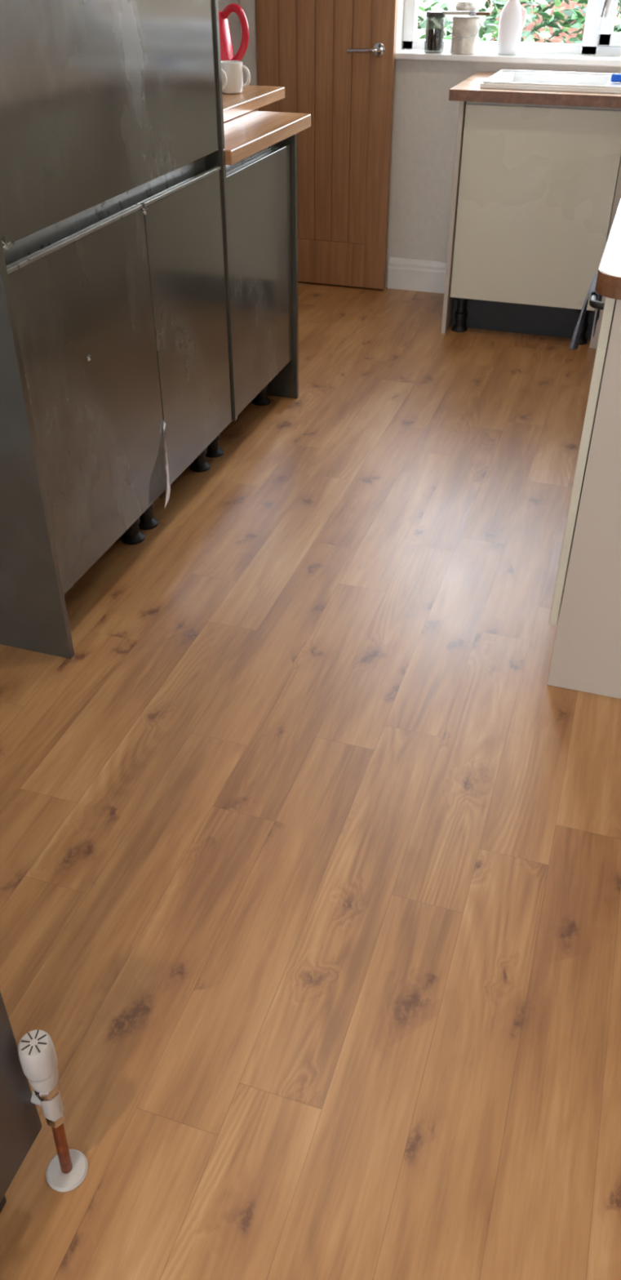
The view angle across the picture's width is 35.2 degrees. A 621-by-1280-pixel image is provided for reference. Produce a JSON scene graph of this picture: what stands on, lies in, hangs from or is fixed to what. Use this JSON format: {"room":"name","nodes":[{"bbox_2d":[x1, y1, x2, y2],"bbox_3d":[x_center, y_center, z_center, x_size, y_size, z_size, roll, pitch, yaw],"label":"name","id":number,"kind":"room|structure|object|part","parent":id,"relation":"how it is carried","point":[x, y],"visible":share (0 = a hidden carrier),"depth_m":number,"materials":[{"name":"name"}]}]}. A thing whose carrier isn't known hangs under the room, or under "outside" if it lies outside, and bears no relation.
{"room":"kitchen","nodes":[
{"label":"kitchen","id":0,"kind":"room"},
{"bbox_2d":[17,1030,88,1191],"bbox_3d":[-0.339,0.612,1.271,0.058,0.320,0.058,11,37,15],"label":"radiator valve","id":1,"kind":"object","parent":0,"point":[66,1171],"depth_m":1.24,"materials":[{"name":"white plastic"}]},
{"bbox_2d":[217,0,241,61],"bbox_3d":[-1.405,-0.922,1.614,0.100,2.400,7.240,11,37,15],"label":"wall","id":2,"kind":"structure","parent":0,"point":[233,20],"depth_m":4.22,"materials":[{"name":"grey paint"}]},
{"bbox_2d":[0,281,620,1279],"bbox_3d":[-0.170,0.320,2.014,2.700,0.080,7.240,11,37,15],"label":"floor","id":3,"kind":"structure","parent":0,"point":[310,854],"depth_m":1.83,"materials":[{"name":"brown wood"}]},
{"bbox_2d":[0,0,237,658],"bbox_3d":[-0.743,-1.208,2.214,0.750,2.160,1.120,11,37,15],"label":"tall cabinet","id":4,"kind":"object","parent":3,"relation":"on","point":[117,375],"visible":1,"depth_m":2.21,"materials":[{"name":"metal"}]},
{"bbox_3d":[-0.918,-0.902,1.791,0.740,2.160,0.019,11,37,15],"label":"panel","id":5,"kind":"part","parent":4,"relation":"part of","materials":[{"name":"grey metal"}]},
{"bbox_3d":[-0.496,-0.558,2.277,0.023,0.730,0.600,11,37,15],"label":"door","id":6,"kind":"part","parent":4,"relation":"part of","materials":[{"name":"grey metal"}]},
{"bbox_3d":[-0.443,-1.005,2.241,0.036,0.106,1.080,11,37,15],"label":"handle rail","id":7,"kind":"part","parent":4,"relation":"part of","materials":[{"name":"metal"}]},
{"bbox_3d":[-0.422,-1.518,1.862,0.023,1.225,1.077,11,37,15],"label":"door","id":8,"kind":"part","parent":4,"relation":"part of","materials":[{"name":"grey metal"}]},
{"bbox_3d":[-0.506,-0.350,2.743,0.072,0.150,0.072,11,37,15],"label":"leg","id":9,"kind":"part","parent":4,"relation":"part of","materials":[{"name":"black plastic"}]},
{"bbox_3d":[-0.479,-0.399,2.811,0.072,0.150,0.072,11,37,15],"label":"leg","id":10,"kind":"part","parent":4,"relation":"part of","materials":[{"name":"black plastic"}]},
{"bbox_3d":[-0.329,-0.859,2.692,0.023,0.730,0.474,11,37,15],"label":"door","id":11,"kind":"part","parent":4,"relation":"part of","materials":[{"name":"grey metal"}]},
{"bbox_3d":[-0.357,-0.618,3.113,0.072,0.150,0.072,11,37,15],"label":"leg","id":12,"kind":"part","parent":4,"relation":"part of","materials":[{"name":"black plastic"}]},
{"bbox_3d":[-0.581,-1.577,2.597,0.730,2.010,0.018,11,37,15],"label":"panel","id":13,"kind":"part","parent":4,"relation":"part of","materials":[{"name":"grey metal"}]},
{"bbox_2d":[205,133,298,457],"bbox_3d":[-0.484,-1.165,3.245,0.738,0.882,0.583,11,37,15],"label":"base cabinet","id":14,"kind":"object","parent":3,"relation":"on","point":[262,186],"visible":0.36,"depth_m":3.12,"materials":[{"name":"metal"}]},
{"bbox_3d":[-0.322,-0.680,3.199,0.072,0.150,0.072,11,37,15],"label":"leg","id":15,"kind":"part","parent":14,"relation":"part of","materials":[{"name":"black plastic"}]},
{"bbox_3d":[-0.183,-1.443,2.911,0.040,0.040,0.558,11,37,15],"label":"handle rail","id":16,"kind":"part","parent":14,"relation":"part of","materials":[{"name":"metal"}]},
{"bbox_3d":[-0.161,-1.147,3.116,0.023,0.700,0.555,11,37,15],"label":"door","id":17,"kind":"part","parent":14,"relation":"part of","materials":[{"name":"grey metal"}]},
{"bbox_3d":[-0.180,-0.935,3.552,0.072,0.150,0.072,11,37,15],"label":"leg","id":18,"kind":"part","parent":14,"relation":"part of","materials":[{"name":"black plastic"}]},
{"bbox_2d":[223,111,311,165],"bbox_3d":[-0.460,-1.573,3.022,0.748,0.038,0.702,11,37,15],"label":"countertop","id":19,"kind":"structure","parent":14,"relation":"on","point":[246,135],"depth_m":2.96,"materials":[{"name":"brown wood"}]},
{"bbox_2d":[222,84,284,122],"bbox_3d":[-0.507,-1.708,3.144,0.548,0.036,1.010,11,37,15],"label":"countertop","id":20,"kind":"structure","parent":19,"relation":"on","point":[251,98],"depth_m":3.25,"materials":[{"name":"brown wood"}]},
{"bbox_2d":[221,68,226,90],"bbox_3d":[-0.331,-1.841,3.217,0.102,0.092,0.082,11,37,15],"label":"coffee mug","id":21,"kind":"object","parent":20,"relation":"on","point":[223,72],"visible":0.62,"depth_m":3.22,"materials":[{"name":"white ceramic"}]},
{"bbox_2d":[218,3,248,61],"bbox_3d":[-0.333,-2.045,3.365,0.170,0.250,0.223,-19,40,-24],"label":"kettle","id":22,"kind":"object","parent":20,"relation":"on","point":[225,39],"visible":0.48,"depth_m":3.31,"materials":[{"name":"plastic"}]},
{"bbox_2d":[221,60,250,93],"bbox_3d":[-0.262,-1.887,3.282,0.095,0.092,0.082,29,45,33],"label":"coffee mug","id":23,"kind":"object","parent":20,"relation":"on","point":[233,69],"visible":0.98,"depth_m":3.26,"materials":[{"name":"white ceramic"}]},
{"bbox_3d":[-0.215,-1.888,3.279,0.027,0.069,0.011,4,36,5],"label":"handle","id":24,"kind":"part","parent":23,"relation":"part of","materials":[{"name":"white ceramic"}]},
{"bbox_3d":[-0.397,-1.321,3.463,0.738,0.880,0.019,11,37,15],"label":"panel","id":25,"kind":"part","parent":14,"relation":"part of","materials":[{"name":"grey metal"}]},
{"bbox_2d":[297,238,364,287],"bbox_3d":[0.063,-1.833,4.736,0.418,0.200,0.040,11,37,15],"label":"rail","id":26,"kind":"object","parent":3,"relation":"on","point":[319,261],"visible":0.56,"depth_m":4.71,"materials":[{"name":"brown wood"}]},
{"bbox_2d":[277,0,297,201],"bbox_3d":[-0.096,-2.614,4.235,0.083,1.652,0.032,11,37,15],"label":"board","id":27,"kind":"object","parent":26,"relation":"on","point":[287,43],"visible":0.48,"depth_m":4.26,"materials":[{"name":"brown wood"}]},
{"bbox_2d":[296,0,315,239],"bbox_3d":[-0.017,-2.599,4.214,0.083,1.652,0.032,11,37,15],"label":"board","id":28,"kind":"object","parent":26,"relation":"on","point":[305,9],"visible":1,"depth_m":4.37,"materials":[{"name":"brown wood"}]},
{"bbox_2d":[314,0,333,240],"bbox_3d":[0.063,-2.583,4.193,0.083,1.652,0.032,11,37,15],"label":"board","id":29,"kind":"object","parent":26,"relation":"on","point":[324,9],"visible":1,"depth_m":4.35,"materials":[{"name":"brown wood"}]},
{"bbox_2d":[331,0,353,242],"bbox_3d":[0.142,-2.568,4.172,0.083,1.652,0.032,11,37,15],"label":"board","id":30,"kind":"object","parent":26,"relation":"on","point":[343,9],"visible":1,"depth_m":4.34,"materials":[{"name":"brown wood"}]},
{"bbox_2d":[348,0,372,244],"bbox_3d":[0.222,-2.553,4.151,0.083,1.652,0.032,11,37,15],"label":"board","id":31,"kind":"object","parent":26,"relation":"on","point":[362,9],"visible":1,"depth_m":4.32,"materials":[{"name":"brown wood"}]},
{"bbox_2d":[440,101,620,348],"bbox_3d":[0.997,-1.769,4.076,0.730,0.885,0.572,11,37,15],"label":"base cabinet","id":32,"kind":"object","parent":3,"relation":"on","point":[536,190],"visible":0.78,"depth_m":3.85,"materials":[{"name":"beige wood"}]},
{"bbox_3d":[0.659,-1.833,4.166,0.018,0.885,0.572,11,37,15],"label":"panel","id":33,"kind":"part","parent":32,"relation":"part of","materials":[{"name":"beige wood"}]},
{"bbox_3d":[0.647,-1.409,4.206,0.072,0.150,0.072,11,37,15],"label":"leg","id":34,"kind":"part","parent":32,"relation":"part of","materials":[{"name":"black plastic"}]},
{"bbox_2d":[448,71,620,108],"bbox_3d":[1.299,-2.084,3.723,1.440,0.038,0.612,11,37,15],"label":"countertop","id":35,"kind":"structure","parent":32,"relation":"on","point":[469,90],"depth_m":3.60,"materials":[{"name":"brown wood"}]},
{"bbox_2d":[480,69,620,93],"bbox_3d":[1.169,-2.099,3.730,0.980,0.068,0.430,11,37,15],"label":"sink","id":36,"kind":"object","parent":35,"relation":"in","point":[536,80],"visible":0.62,"depth_m":3.87,"materials":[{"name":"white ceramic"}]},
{"bbox_3d":[0.957,-2.147,3.807,0.392,0.055,0.322,11,37,15],"label":"bowl","id":37,"kind":"part","parent":36,"relation":"part of","materials":[{"name":"white ceramic"}]},
{"bbox_2d":[611,73,620,82],"bbox_3d":[1.168,-2.112,3.675,0.070,0.024,0.040,11,37,15],"label":"sponge","id":38,"kind":"object","parent":36,"relation":"on","point":[615,77],"visible":1,"depth_m":3.67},
{"bbox_2d":[600,0,611,17],"bbox_3d":[1.245,-2.364,3.761,0.322,0.369,0.092,-7,37,-10],"label":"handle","id":39,"kind":"object","parent":35,"relation":"on","point":[606,3],"visible":1,"depth_m":3.67,"materials":[{"name":"silver metal"}]},
{"bbox_3d":[0.884,-1.929,3.702,0.605,0.184,0.020,11,37,15],"label":"rail","id":40,"kind":"part","parent":32,"relation":"part of","materials":[{"name":"beige wood"}]},
{"bbox_3d":[1.132,-1.316,4.078,0.072,0.150,0.072,11,37,15],"label":"leg","id":41,"kind":"part","parent":32,"relation":"part of","materials":[{"name":"black plastic"}]},
{"bbox_3d":[1.213,-1.568,3.799,0.107,0.884,0.022,11,37,15],"label":"corner post","id":42,"kind":"part","parent":32,"relation":"part of","materials":[{"name":"beige wood"}]},
{"bbox_2d":[547,297,620,698],"bbox_3d":[1.204,-0.832,2.783,0.686,0.884,2.280,11,37,15],"label":"base unit","id":43,"kind":"object","parent":3,"relation":"on","point":[586,657],"visible":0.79,"depth_m":2.03,"materials":[{"name":"beige wood"}]},
{"bbox_2d":[589,292,604,310],"bbox_3d":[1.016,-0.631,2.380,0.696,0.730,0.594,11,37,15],"label":"handle","id":44,"kind":"object","parent":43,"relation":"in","point":[593,302],"visible":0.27,"depth_m":2.15,"materials":[{"name":"silver metal"}]},
{"bbox_2d":[568,271,602,349],"bbox_3d":[0.652,-0.772,2.301,0.052,0.146,0.171,11,37,15],"label":"tea towel","id":45,"kind":"object","parent":44,"relation":"hanging from","point":[575,342],"visible":0.8,"depth_m":2.27,"materials":[{"name":"grey fabric"}]},
{"bbox_2d":[595,199,620,299],"bbox_3d":[1.189,-1.195,2.495,0.708,0.038,2.336,11,37,15],"label":"countertop","id":46,"kind":"structure","parent":43,"relation":"on","point":[608,285],"depth_m":1.72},
{"bbox_2d":[385,0,620,287],"bbox_3d":[0.924,-2.647,3.997,2.500,2.400,0.200,11,37,15],"label":"wall","id":47,"kind":"structure","parent":0,"point":[425,121],"depth_m":4.36,"materials":[{"name":"paint"}]},
{"bbox_2d":[239,0,258,111],"bbox_3d":[0.032,-2.607,4.224,0.702,2.070,0.050,11,37,15],"label":"door frame","id":48,"kind":"structure","parent":47,"relation":"attached to","point":[249,60],"depth_m":4.30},
{"bbox_2d":[387,257,446,293],"bbox_3d":[0.559,-1.734,4.664,0.383,0.140,0.018,11,37,15],"label":"baseboard","id":49,"kind":"structure","parent":47,"relation":"attached to","point":[419,275],"depth_m":4.67,"materials":[{"name":"white wood"}]},
{"bbox_2d":[395,49,620,66],"bbox_3d":[1.148,-2.378,4.014,1.665,0.025,0.155,11,37,15],"label":"window sill","id":50,"kind":"structure","parent":47,"relation":"attached to","point":[411,55],"depth_m":4.05,"materials":[{"name":"white paint"}]},
{"bbox_2d":[424,10,445,53],"bbox_3d":[0.523,-2.560,4.118,0.082,0.147,0.082,11,37,15],"label":"storage jar","id":51,"kind":"object","parent":50,"relation":"on","point":[434,37],"visible":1,"depth_m":4.11,"materials":[{"name":"clear glass"}]},
{"bbox_3d":[0.523,-2.612,4.080,0.082,0.019,0.082,11,37,15],"label":"lid","id":52,"kind":"part","parent":51,"relation":"part of","materials":[{"name":"black metal"}]},
{"bbox_2d":[450,15,480,54],"bbox_3d":[0.647,-2.530,4.089,0.125,0.132,0.118,11,37,15],"label":"tin","id":53,"kind":"object","parent":50,"relation":"on","point":[465,28],"visible":1,"depth_m":4.05,"materials":[{"name":"metal"}]},
{"bbox_3d":[0.638,-2.527,4.059,0.125,0.058,0.059,11,37,15],"label":"bail handle","id":54,"kind":"part","parent":53,"relation":"part of","materials":[{"name":"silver metal"}]},
{"bbox_2d":[442,10,491,16],"bbox_3d":[0.644,-2.587,4.037,0.200,0.016,0.048,11,37,15],"label":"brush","id":55,"kind":"object","parent":53,"relation":"on","point":[475,13],"visible":1,"depth_m":4.02,"materials":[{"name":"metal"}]},
{"bbox_3d":[0.604,-2.595,4.047,0.115,0.012,0.022,11,37,15],"label":"handle","id":56,"kind":"part","parent":55,"relation":"part of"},
{"bbox_3d":[0.647,-2.582,4.052,0.114,0.005,0.114,11,37,15],"label":"lid","id":57,"kind":"part","parent":53,"relation":"part of","materials":[{"name":"paint"}]},
{"bbox_2d":[455,0,479,11],"bbox_3d":[0.649,-2.626,4.046,0.100,0.036,0.098,11,37,15],"label":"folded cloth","id":58,"kind":"object","parent":53,"relation":"on","point":[464,5],"visible":1,"depth_m":4.02,"materials":[{"name":"beige fabric"}]},
{"bbox_2d":[497,0,526,55],"bbox_3d":[0.831,-2.542,4.014,0.109,0.240,0.072,11,37,15],"label":"plastic bottle","id":59,"kind":"object","parent":50,"relation":"on","point":[513,19],"visible":1,"depth_m":4.01,"materials":[{"name":"white plastic"}]},
{"bbox_2d":[402,0,620,56],"bbox_3d":[1.190,-2.906,3.754,1.645,1.135,0.060,11,37,15],"label":"frame","id":60,"kind":"object","parent":47,"relation":"attached to","point":[590,46],"visible":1,"depth_m":4.10,"materials":[{"name":"white plastic"}]},
{"bbox_2d":[598,0,620,46],"bbox_3d":[1.558,-2.823,3.652,0.765,1.050,0.062,11,37,15],"label":"casement","id":61,"kind":"object","parent":47,"relation":"attached to","point":[607,37],"visible":1,"depth_m":3.99,"materials":[{"name":"white plastic"}]},
{"bbox_3d":[-0.699,0.100,0.202,0.125,2.400,1.165,11,37,15],"label":"wall partition","id":62,"kind":"structure","parent":0,"visible":0},
{"bbox_2d":[0,1195,6,1212],"bbox_3d":[-0.616,1.038,0.852,0.046,0.120,1.172,11,37,15],"label":"baseboard","id":63,"kind":"structure","parent":62,"relation":"attached to","point":[2,1202],"depth_m":1.32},
{"bbox_2d":[0,991,41,1202],"bbox_3d":[-0.547,0.675,0.764,0.078,0.601,0.985,11,37,15],"label":"radiator","id":64,"kind":"object","parent":62,"relation":"attached to","point":[20,1124],"visible":1,"depth_m":1.22,"materials":[{"name":"silver metal"}]},
{"bbox_3d":[-0.520,0.682,0.759,0.022,0.595,0.985,11,37,15],"label":"panel","id":65,"kind":"part","parent":64,"relation":"part of","materials":[{"name":"grey metal"}]},
{"label":"outside","id":66,"kind":"structure","parent":0,"visible":0},
{"bbox_3d":[3.253,-4.580,8.970,24.000,0.100,11.060,11,37,15],"label":"ground","id":67,"kind":"structure","parent":66,"visible":0},
{"bbox_2d":[417,0,453,50],"bbox_3d":[0.065,-4.424,7.437,2.212,1.472,1.614,11,37,15],"label":"shrub","id":68,"kind":"object","parent":67,"relation":"on","point":[421,24],"visible":0.03,"depth_m":7.05,"materials":[{"name":"green plant"}]},
{"bbox_2d":[416,0,620,56],"bbox_3d":[3.293,-5.321,8.587,18.000,1.550,0.200,11,37,15],"label":"wall","id":69,"kind":"structure","parent":67,"relation":"on","point":[555,39],"depth_m":8.83,"materials":[{"name":"brick"}]},
{"bbox_2d":[449,0,620,56],"bbox_3d":[1.911,-4.281,7.312,1.872,1.384,1.638,11,37,15],"label":"shrub","id":70,"kind":"object","parent":67,"relation":"on","point":[486,30],"visible":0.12,"depth_m":6.83,"materials":[{"name":"green plant"}]},
{"bbox_3d":[0.063,-3.301,3.674,0.418,0.120,0.040,11,37,15],"label":"door","id":71,"kind":"structure","parent":0,"visible":0},
{"bbox_2d":[255,0,279,111],"bbox_3d":[-0.183,-2.598,4.282,0.100,1.972,0.040,11,37,15],"label":"stile","id":72,"kind":"object","parent":71,"relation":"attached to","point":[266,11],"visible":0.2,"depth_m":4.26,"materials":[{"name":"brown wood"}]},
{"bbox_2d":[346,47,381,53],"bbox_3d":[0.226,-2.487,4.127,0.134,0.022,0.058,11,37,15],"label":"lever","id":73,"kind":"object","parent":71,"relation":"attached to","point":[348,50],"visible":1,"depth_m":4.11,"materials":[{"name":"silver metal"}]},
{"bbox_2d":[373,42,385,57],"bbox_3d":[0.290,-2.495,4.133,0.052,0.052,0.010,11,37,15],"label":"rose","id":74,"kind":"object","parent":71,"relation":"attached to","point":[381,46],"visible":0.87,"depth_m":4.13,"materials":[{"name":"silver metal"}]},
{"bbox_2d":[363,0,398,288],"bbox_3d":[0.309,-2.504,4.151,0.100,1.972,0.040,11,37,15],"label":"stile","id":75,"kind":"object","parent":71,"relation":"attached to","point":[384,12],"visible":0.9,"depth_m":4.34,"materials":[{"name":"brown wood"}]}
]}

